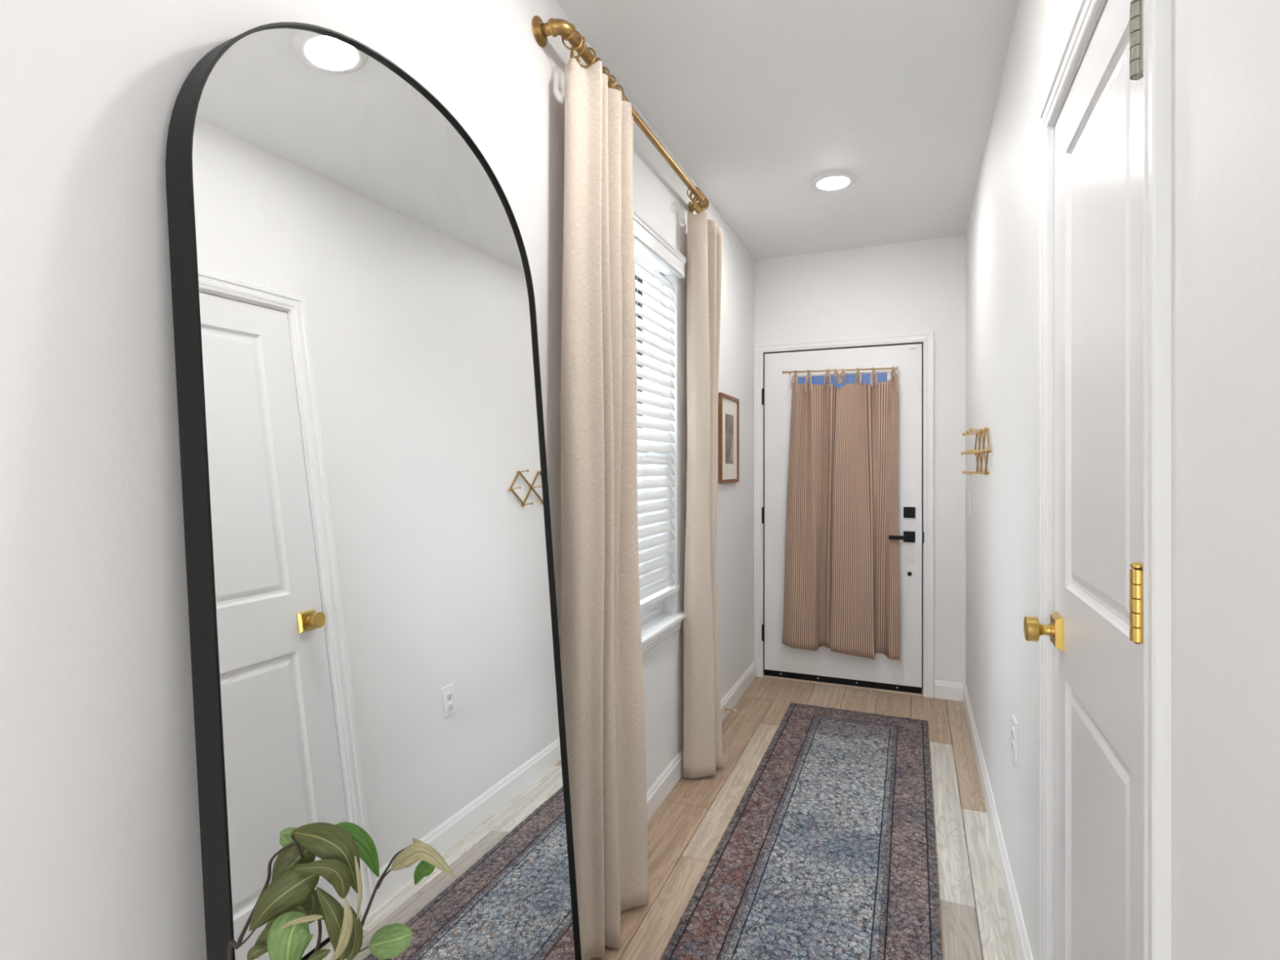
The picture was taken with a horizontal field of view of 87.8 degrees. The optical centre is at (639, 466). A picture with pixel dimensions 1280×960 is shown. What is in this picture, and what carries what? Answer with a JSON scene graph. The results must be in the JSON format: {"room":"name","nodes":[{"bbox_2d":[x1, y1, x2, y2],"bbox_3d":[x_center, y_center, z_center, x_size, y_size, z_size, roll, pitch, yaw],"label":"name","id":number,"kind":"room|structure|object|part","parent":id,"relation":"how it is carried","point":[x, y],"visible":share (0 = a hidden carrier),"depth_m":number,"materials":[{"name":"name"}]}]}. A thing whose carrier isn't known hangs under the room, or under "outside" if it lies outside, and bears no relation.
{"room":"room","nodes":[
{"label":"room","id":0,"kind":"room"},
{"bbox_2d":[0,0,754,959],"bbox_3d":[-0.598,0.011,1.181,0.140,2.650,6.931,0,0,22],"label":"wall","id":1,"kind":"structure","parent":0,"point":[100,854],"depth_m":0.86,"materials":[{"name":"white paint"}]},
{"bbox_2d":[532,15,707,213],"bbox_3d":[0.021,-1.170,2.378,0.094,0.074,1.387,0,0,22],"label":"curtain rod","id":2,"kind":"object","parent":1,"relation":"attached to","point":[541,30],"visible":0.71,"depth_m":1.87,"materials":[{"name":"gold metal"}]},
{"bbox_3d":[-0.245,-1.170,1.778,0.040,0.031,0.031,0,0,22],"label":"pipe arm","id":3,"kind":"part","parent":2,"relation":"part of","materials":[{"name":"gold metal"}]},
{"bbox_2d":[560,30,648,959],"bbox_3d":[-0.087,0.065,1.931,0.158,2.514,0.396,0,0,22],"label":"linen curtain","id":4,"kind":"object","parent":2,"relation":"hanging from","point":[602,654],"visible":0.97,"depth_m":1.81,"materials":[{"name":"beige fabric"}]},
{"bbox_2d":[683,186,723,778],"bbox_3d":[0.303,0.067,2.922,0.119,2.510,0.296,0,0,31],"label":"linen curtain","id":5,"kind":"object","parent":2,"relation":"hanging from","point":[702,718],"visible":0.97,"depth_m":2.85,"materials":[{"name":"beige fabric"}]},
{"bbox_2d":[634,251,686,654],"bbox_3d":[-0.063,-0.085,2.417,0.161,1.570,1.045,0,0,22],"label":"window","id":6,"kind":"structure","parent":1,"relation":"in","point":[657,625],"depth_m":2.75,"materials":[{"name":"white plastic"}]},
{"bbox_3d":[-0.120,-0.448,2.441,0.004,0.687,0.785,0,0,22],"label":"pane","id":7,"kind":"part","parent":6,"relation":"part of","materials":[{"name":"clear glass"}]},
{"bbox_3d":[-0.120,-0.448,2.441,0.024,0.755,0.853,0,0,22],"label":"sash","id":8,"kind":"part","parent":6,"relation":"part of","materials":[{"name":"white plastic"}]},
{"bbox_3d":[-0.096,0.245,2.431,0.024,0.710,0.853,0,0,22],"label":"sash","id":9,"kind":"part","parent":6,"relation":"part of","materials":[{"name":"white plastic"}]},
{"bbox_2d":[633,210,687,610],"bbox_3d":[-0.028,-0.182,2.403,0.086,1.417,0.999,0,0,22],"label":"window blind","id":10,"kind":"object","parent":6,"relation":"attached to","point":[655,526],"visible":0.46,"depth_m":2.62,"materials":[{"name":"white plastic"}]},
{"bbox_3d":[-0.036,-0.158,2.406,0.058,1.325,0.706,0,0,22],"label":"ladder cord","id":11,"kind":"part","parent":10,"relation":"part of","materials":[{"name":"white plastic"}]},
{"bbox_3d":[-0.034,0.516,2.406,0.056,0.022,0.931,0,0,22],"label":"rail","id":12,"kind":"part","parent":10,"relation":"part of","materials":[{"name":"white plastic"}]},
{"bbox_3d":[-0.032,0.635,2.405,0.094,0.018,1.045,0,0,22],"label":"sill","id":13,"kind":"part","parent":6,"relation":"part of","materials":[{"name":"white paint"}]},
{"bbox_2d":[646,660,755,822],"bbox_3d":[-0.553,1.280,1.087,0.014,0.100,6.791,0,0,22],"label":"baseboard","id":14,"kind":"structure","parent":1,"relation":"attached to","point":[658,792],"depth_m":2.80,"materials":[{"name":"white paint"}]},
{"bbox_2d":[718,392,739,483],"bbox_3d":[0.483,-0.148,3.604,0.020,0.469,0.375,0,0,22],"label":"framed picture","id":15,"kind":"object","parent":1,"relation":"attached to","point":[728,406],"visible":1,"depth_m":3.59,"materials":[{"name":"brown wood"}]},
{"bbox_3d":[0.415,-0.148,3.439,0.020,0.469,0.018,0,0,22],"label":"frame rail","id":16,"kind":"part","parent":15,"relation":"part of","materials":[{"name":"brown wood"}]},
{"bbox_2d":[725,413,733,463],"bbox_3d":[0.485,-0.149,3.606,0.001,0.267,0.170,0,0,22],"label":"print","id":17,"kind":"object","parent":15,"relation":"attached to","point":[729,417],"depth_m":3.60},
{"bbox_3d":[0.483,-0.373,3.604,0.020,0.018,0.375,0,0,22],"label":"frame rail","id":18,"kind":"part","parent":15,"relation":"part of","materials":[{"name":"brown wood"}]},
{"bbox_3d":[0.483,0.078,3.604,0.020,0.018,0.375,0,0,22],"label":"frame rail","id":19,"kind":"part","parent":15,"relation":"part of","materials":[{"name":"brown wood"}]},
{"bbox_3d":[0.551,-0.148,3.769,0.020,0.469,0.018,0,0,22],"label":"frame rail","id":20,"kind":"part","parent":15,"relation":"part of","materials":[{"name":"brown wood"}]},
{"bbox_2d":[724,707,736,711],"bbox_3d":[0.480,1.285,3.510,0.057,0.018,0.018,0,0,22],"label":"door stop","id":21,"kind":"object","parent":1,"relation":"attached to","point":[726,708],"visible":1,"depth_m":3.51,"materials":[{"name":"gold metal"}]},
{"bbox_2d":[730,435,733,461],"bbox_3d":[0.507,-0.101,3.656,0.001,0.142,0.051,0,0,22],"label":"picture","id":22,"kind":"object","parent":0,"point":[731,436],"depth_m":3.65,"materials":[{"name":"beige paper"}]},
{"bbox_2d":[555,0,1019,260],"bbox_3d":[1.164,-1.374,0.442,3.961,0.120,7.181,0,0,22],"label":"ceiling","id":23,"kind":"structure","parent":0,"point":[757,100],"depth_m":2.37,"materials":[{"name":"white paint"}]},
{"bbox_2d":[810,171,856,191],"bbox_3d":[0.888,-1.304,3.057,0.200,0.019,0.200,0,0,22],"label":"recessed light","id":24,"kind":"object","parent":23,"relation":"in","point":[833,180],"visible":1,"depth_m":3.02,"materials":[{"name":"white plastic"}]},
{"bbox_2d":[817,177,848,190],"bbox_3d":[0.888,-1.302,3.057,0.140,0.014,0.140,0,0,22],"label":"diffuser","id":25,"kind":"object","parent":24,"relation":"attached to","point":[823,183],"depth_m":3.04,"materials":[{"name":"white plastic"}]},
{"bbox_2d":[590,676,1018,959],"bbox_3d":[1.164,1.390,0.442,3.961,0.120,7.181,0,0,22],"label":"floor","id":26,"kind":"structure","parent":0,"point":[686,830],"depth_m":2.50,"materials":[{"name":"brown wood"}]},
{"bbox_2d":[227,822,455,959],"bbox_3d":[-0.368,0.849,0.662,0.272,0.961,0.244,0,0,22],"label":"leafy plant","id":27,"kind":"object","parent":26,"relation":"on","point":[291,901],"visible":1,"depth_m":0.67,"materials":[{"name":"green plant"}]},
{"bbox_3d":[-0.404,0.483,0.690,0.042,0.044,0.003,0,0,30],"label":"stem","id":28,"kind":"part","parent":27,"relation":"part of","materials":[{"name":"brown plant"}]},
{"bbox_3d":[-0.396,0.656,0.684,0.087,0.548,0.029,0,0,22],"label":"stem","id":29,"kind":"part","parent":27,"relation":"part of","materials":[{"name":"plant"}]},
{"bbox_3d":[-0.361,0.655,0.687,0.026,0.551,0.062,0,0,22],"label":"stem","id":30,"kind":"part","parent":27,"relation":"part of","materials":[{"name":"plant"}]},
{"bbox_3d":[-0.305,0.517,0.705,0.059,0.040,0.002,0,0,32],"label":"stem","id":31,"kind":"part","parent":27,"relation":"part of","materials":[{"name":"brown plant"}]},
{"bbox_3d":[-0.314,0.675,0.706,0.092,0.511,0.113,0,0,22],"label":"stem","id":32,"kind":"part","parent":27,"relation":"part of","materials":[{"name":"plant"}]},
{"bbox_3d":[-0.278,0.448,0.725,0.025,0.030,0.003,0,0,26],"label":"stem","id":33,"kind":"part","parent":27,"relation":"part of","materials":[{"name":"brown plant"}]},
{"bbox_2d":[165,22,582,959],"bbox_3d":[-0.385,0.294,1.221,0.221,2.072,0.832,0,0,22],"label":"arched mirror","id":34,"kind":"object","parent":26,"relation":"on","point":[375,647],"visible":1,"depth_m":1.09,"materials":[{"name":"black mirror"}]},
{"bbox_2d":[658,702,944,959],"bbox_3d":[0.594,1.325,2.178,0.715,0.008,3.080,0,0,22],"label":"runner rug","id":35,"kind":"object","parent":26,"relation":"on","point":[828,851],"visible":1,"depth_m":2.27,"materials":[{"name":"multicoloured carpet"}]},
{"bbox_2d":[754,235,965,697],"bbox_3d":[1.315,0.011,4.066,1.209,2.650,0.140,0,0,22],"label":"wall","id":36,"kind":"structure","parent":0,"point":[915,286],"depth_m":3.85,"materials":[{"name":"white paint"}]},
{"bbox_2d":[761,343,924,693],"bbox_3d":[1.205,0.303,4.016,0.942,2.034,0.131,0,0,22],"label":"door","id":37,"kind":"structure","parent":36,"relation":"in","point":[822,664],"depth_m":4.02,"materials":[{"name":"white paint"}]},
{"bbox_2d":[782,366,897,374],"bbox_3d":[1.197,-0.578,4.007,0.666,0.033,0.063,0,0,22],"label":"rod","id":38,"kind":"object","parent":37,"relation":"attached to","point":[896,367],"visible":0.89,"depth_m":3.98,"materials":[{"name":"gold metal"}]},
{"bbox_2d":[782,368,841,650],"bbox_3d":[1.041,0.258,4.035,0.351,1.699,0.074,0,0,22],"label":"door curtain","id":39,"kind":"object","parent":38,"relation":"hanging from","point":[808,562],"visible":0.96,"depth_m":4.03,"materials":[{"name":"beige fabric"}]},
{"bbox_3d":[1.190,-0.578,3.988,0.650,0.020,0.009,0,0,22],"label":"rod","id":40,"kind":"part","parent":38,"relation":"part of","materials":[{"name":"gold metal"}]},
{"bbox_2d":[830,366,900,659],"bbox_3d":[1.325,0.267,3.919,0.387,1.707,0.093,0,0,22],"label":"door curtain","id":41,"kind":"object","parent":38,"relation":"hanging from","point":[865,608],"visible":1,"depth_m":3.90,"materials":[{"name":"beige fabric"}]},
{"bbox_3d":[1.216,0.223,4.034,0.592,1.614,0.022,0,0,22],"label":"glass frame","id":42,"kind":"part","parent":37,"relation":"part of","materials":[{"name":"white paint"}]},
{"bbox_3d":[1.510,0.410,3.861,0.120,0.022,0.076,0,0,22],"label":"lever","id":43,"kind":"part","parent":37,"relation":"part of","materials":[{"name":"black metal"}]},
{"bbox_2d":[763,675,922,696],"bbox_3d":[1.236,1.325,4.092,0.928,0.010,0.151,0,0,22],"label":"threshold","id":44,"kind":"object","parent":36,"relation":"attached to","point":[764,676],"depth_m":4.01,"materials":[{"name":"beige"}]},
{"bbox_2d":[754,331,933,697],"bbox_3d":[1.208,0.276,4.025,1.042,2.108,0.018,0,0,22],"label":"trim","id":45,"kind":"structure","parent":36,"relation":"attached to","point":[926,337],"depth_m":3.96,"materials":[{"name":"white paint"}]},
{"bbox_2d":[934,680,963,701],"bbox_3d":[1.764,1.280,3.799,0.148,0.100,0.014,0,0,22],"label":"baseboard","id":46,"kind":"structure","parent":36,"relation":"attached to","point":[945,690],"depth_m":3.79,"materials":[{"name":"white paint"}]},
{"bbox_2d":[965,0,1279,959],"bbox_3d":[1.607,0.011,0.163,2.256,2.650,7.223,0,0,-11],"label":"wall","id":47,"kind":"structure","parent":0,"point":[1225,54],"depth_m":0.71,"materials":[{"name":"white paint"}]},
{"bbox_2d":[960,427,991,475],"bbox_3d":[1.406,-0.060,2.790,0.071,0.186,0.586,0,0,22],"label":"peg rack","id":48,"kind":"object","parent":47,"relation":"attached to","point":[983,431],"visible":1,"depth_m":2.71,"materials":[{"name":"beige wood"}]},
{"bbox_2d":[963,683,1033,959],"bbox_3d":[1.131,1.280,2.044,0.014,0.100,3.741,0,0,22],"label":"baseboard","id":49,"kind":"structure","parent":47,"relation":"attached to","point":[1020,934],"depth_m":2.19,"materials":[{"name":"white paint"}]},
{"bbox_2d":[1011,715,1017,764],"bbox_3d":[1.090,0.795,1.936,0.009,0.118,0.070,0,0,22],"label":"wall outlet","id":50,"kind":"object","parent":47,"relation":"attached to","point":[1014,744],"visible":1,"depth_m":1.92,"materials":[{"name":"white plastic"}]},
{"bbox_2d":[1011,726,1014,738],"bbox_3d":[1.087,0.775,1.937,0.003,0.033,0.033,0,0,22],"label":"receptacle","id":51,"kind":"object","parent":50,"relation":"attached to","point":[1013,727],"depth_m":1.93,"materials":[{"name":"grey plastic"}]},
{"bbox_2d":[1011,739,1014,751],"bbox_3d":[1.087,0.814,1.937,0.003,0.033,0.033,0,0,22],"label":"receptacle","id":52,"kind":"object","parent":50,"relation":"attached to","point":[1013,740],"depth_m":1.93,"materials":[{"name":"grey plastic"}]},
{"bbox_2d":[1023,0,1142,959],"bbox_3d":[0.751,0.296,1.129,0.098,2.044,0.654,0,0,22],"label":"door","id":53,"kind":"structure","parent":47,"relation":"in","point":[1095,629],"depth_m":1.08,"materials":[{"name":"white paint"}]},
{"bbox_3d":[0.828,0.338,1.379,0.049,0.051,0.051,0,0,22],"label":"knob","id":54,"kind":"part","parent":53,"relation":"part of","materials":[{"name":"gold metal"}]},
{"bbox_3d":[0.857,0.338,1.367,0.014,0.066,0.066,0,0,22],"label":"knob","id":55,"kind":"part","parent":53,"relation":"part of","materials":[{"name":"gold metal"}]},
{"bbox_2d":[1038,0,1171,959],"bbox_3d":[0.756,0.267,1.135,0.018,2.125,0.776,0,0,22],"label":"trim","id":56,"kind":"structure","parent":47,"relation":"attached to","point":[1157,14],"depth_m":0.81,"materials":[{"name":"white paint"}]}
]}

